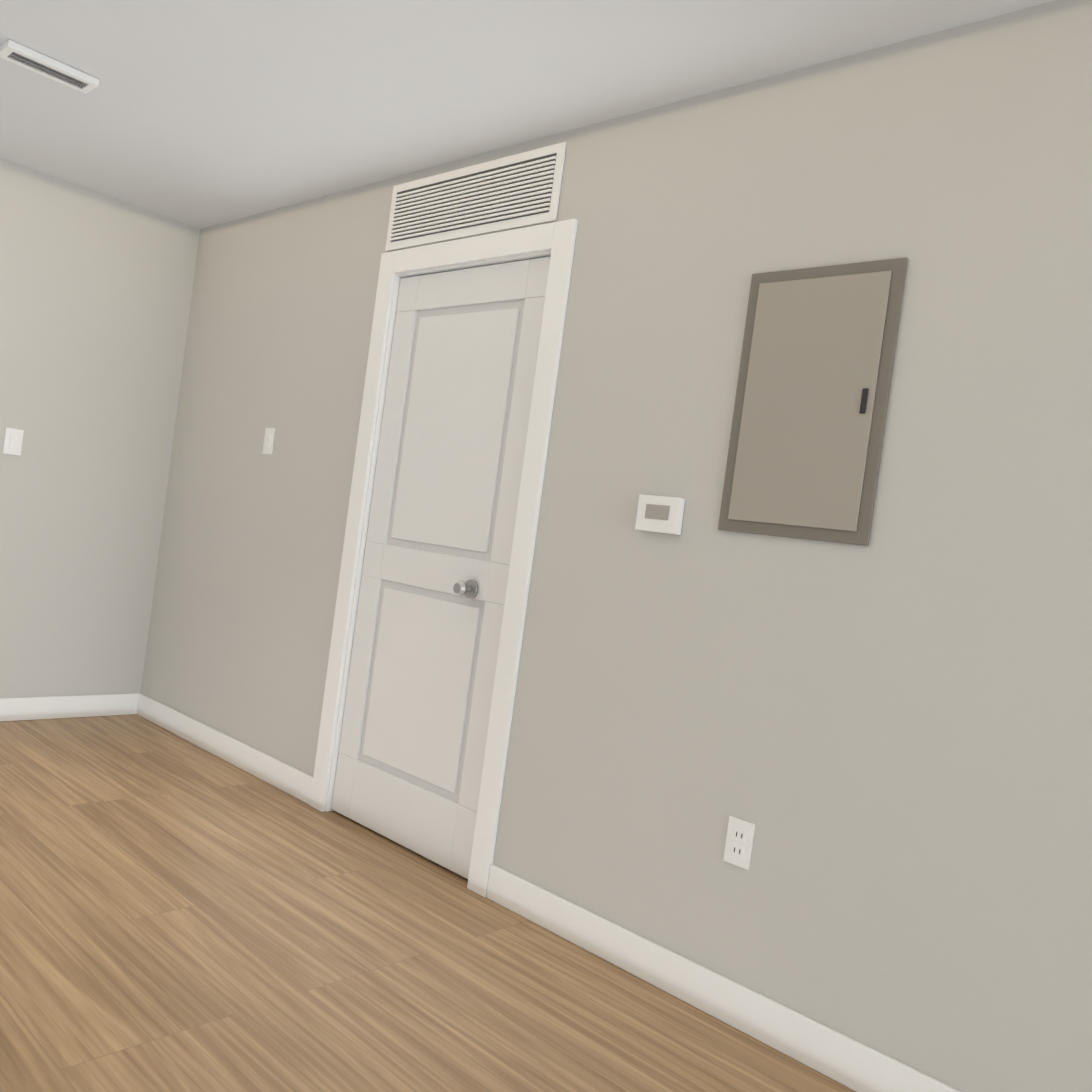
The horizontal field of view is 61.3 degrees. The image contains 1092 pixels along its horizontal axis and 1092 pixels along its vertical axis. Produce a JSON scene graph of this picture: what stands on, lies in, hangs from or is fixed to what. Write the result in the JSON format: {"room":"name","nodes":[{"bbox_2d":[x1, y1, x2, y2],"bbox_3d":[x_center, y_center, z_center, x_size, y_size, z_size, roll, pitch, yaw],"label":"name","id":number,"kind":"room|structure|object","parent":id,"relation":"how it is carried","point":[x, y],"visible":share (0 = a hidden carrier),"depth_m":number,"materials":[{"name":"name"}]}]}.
{"room":"empty apartment room","nodes":[
{"label":"empty apartment room","id":0,"kind":"room"},
{"bbox_2d":[0,158,199,697],"bbox_3d":[-3.567,-0.576,2.834,0.120,2.440,4.890,8,1,42],"label":"wall","id":1,"kind":"structure","parent":0,"point":[95,287],"depth_m":4.29,"materials":[{"name":"beige paint"}]},
{"bbox_2d":[3,427,23,455],"bbox_3d":[-2.352,-0.461,4.071,0.012,0.115,0.072,8,1,42],"label":"light switch","id":2,"kind":"object","parent":1,"relation":"attached to","point":[13,439],"visible":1,"depth_m":4.07,"materials":[{"name":"white plastic"}]},
{"bbox_2d":[0,693,135,721],"bbox_3d":[-2.382,0.746,4.221,0.016,0.105,0.981,8,1,42],"label":"baseboard","id":3,"kind":"structure","parent":1,"relation":"attached to","point":[49,707],"depth_m":4.35,"materials":[{"name":"white wood"}]},
{"bbox_2d":[0,714,855,1091],"bbox_3d":[-0.333,1.140,-0.295,9.424,0.050,5.155,8,1,42],"label":"floor","id":4,"kind":"structure","parent":0,"point":[178,914],"depth_m":2.34,"materials":[{"name":"brown wood"}]},
{"bbox_2d":[0,0,1053,228],"bbox_3d":[-0.754,-1.444,-1.238,9.544,0.100,7.535,8,1,42],"label":"ceiling","id":5,"kind":"structure","parent":0,"point":[200,114],"depth_m":2.75,"materials":[{"name":"white paint"}]},
{"bbox_2d":[0,40,99,93],"bbox_3d":[-1.593,-1.533,2.953,0.110,0.022,0.270,8,1,42],"label":"ceiling vent","id":6,"kind":"object","parent":5,"relation":"in","point":[42,64],"visible":1,"depth_m":2.94,"materials":[{"name":"white plastic"}]},
{"bbox_2d":[140,0,1091,1091],"bbox_3d":[1.559,0.117,1.512,9.544,2.440,0.120,8,1,42],"label":"wall","id":7,"kind":"structure","parent":0,"point":[882,741],"depth_m":2.31,"materials":[{"name":"beige paint"}]},
{"bbox_2d":[136,693,312,804],"bbox_3d":[-1.470,0.868,4.084,1.560,0.105,0.013,8,1,42],"label":"baseboard","id":8,"kind":"structure","parent":7,"relation":"attached to","point":[282,776],"depth_m":3.98,"materials":[{"name":"white wood"}]},
{"bbox_2d":[262,428,274,454],"bbox_3d":[-1.202,-0.455,3.988,0.072,0.115,0.012,8,1,42],"label":"light switch","id":9,"kind":"object","parent":7,"relation":"attached to","point":[268,441],"visible":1,"depth_m":3.98,"materials":[{"name":"white plastic"}]},
{"bbox_2d":[331,256,550,878],"bbox_3d":[-0.383,0.037,3.247,0.798,2.036,0.175,8,1,42],"label":"closet door","id":10,"kind":"structure","parent":7,"relation":"in","point":[442,520],"depth_m":3.21,"materials":[{"name":"white wood"}]},
{"bbox_2d":[310,219,577,896],"bbox_3d":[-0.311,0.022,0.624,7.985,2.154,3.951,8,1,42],"label":"door frame","id":11,"kind":"structure","parent":7,"relation":"attached to","point":[555,241],"depth_m":3.02,"materials":[{"name":"white wood"}]},
{"bbox_2d":[385,142,566,251],"bbox_3d":[-0.277,-1.207,3.229,0.880,0.250,0.014,8,1,42],"label":"air vent","id":12,"kind":"object","parent":7,"relation":"in","point":[513,191],"visible":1,"depth_m":3.18,"materials":[{"name":"white plastic"}]},
{"bbox_2d":[635,494,684,534],"bbox_3d":[0.315,-0.088,2.561,0.140,0.100,0.026,8,1,42],"label":"thermostat","id":13,"kind":"object","parent":7,"relation":"attached to","point":[661,514],"visible":0.98,"depth_m":2.54,"materials":[{"name":"white plastic"}]},
{"bbox_2d":[486,865,959,1091],"bbox_3d":[2.292,1.401,0.614,6.756,0.105,0.016,8,1,42],"label":"baseboard","id":14,"kind":"structure","parent":7,"relation":"attached to","point":[836,1055],"depth_m":2.32,"materials":[{"name":"white wood"}]},
{"bbox_2d":[723,816,754,869],"bbox_3d":[0.487,0.749,2.327,0.072,0.115,0.008,8,1,42],"label":"outlet","id":15,"kind":"object","parent":7,"relation":"attached to","point":[739,842],"visible":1,"depth_m":2.32,"materials":[{"name":"white plastic"}]},
{"bbox_2d":[718,257,907,545],"bbox_3d":[0.648,-0.359,2.294,0.410,0.680,0.020,8,1,42],"label":"breaker panel","id":16,"kind":"object","parent":7,"relation":"attached to","point":[811,401],"visible":1,"depth_m":2.27,"materials":[{"name":"grey metal"}]}
]}

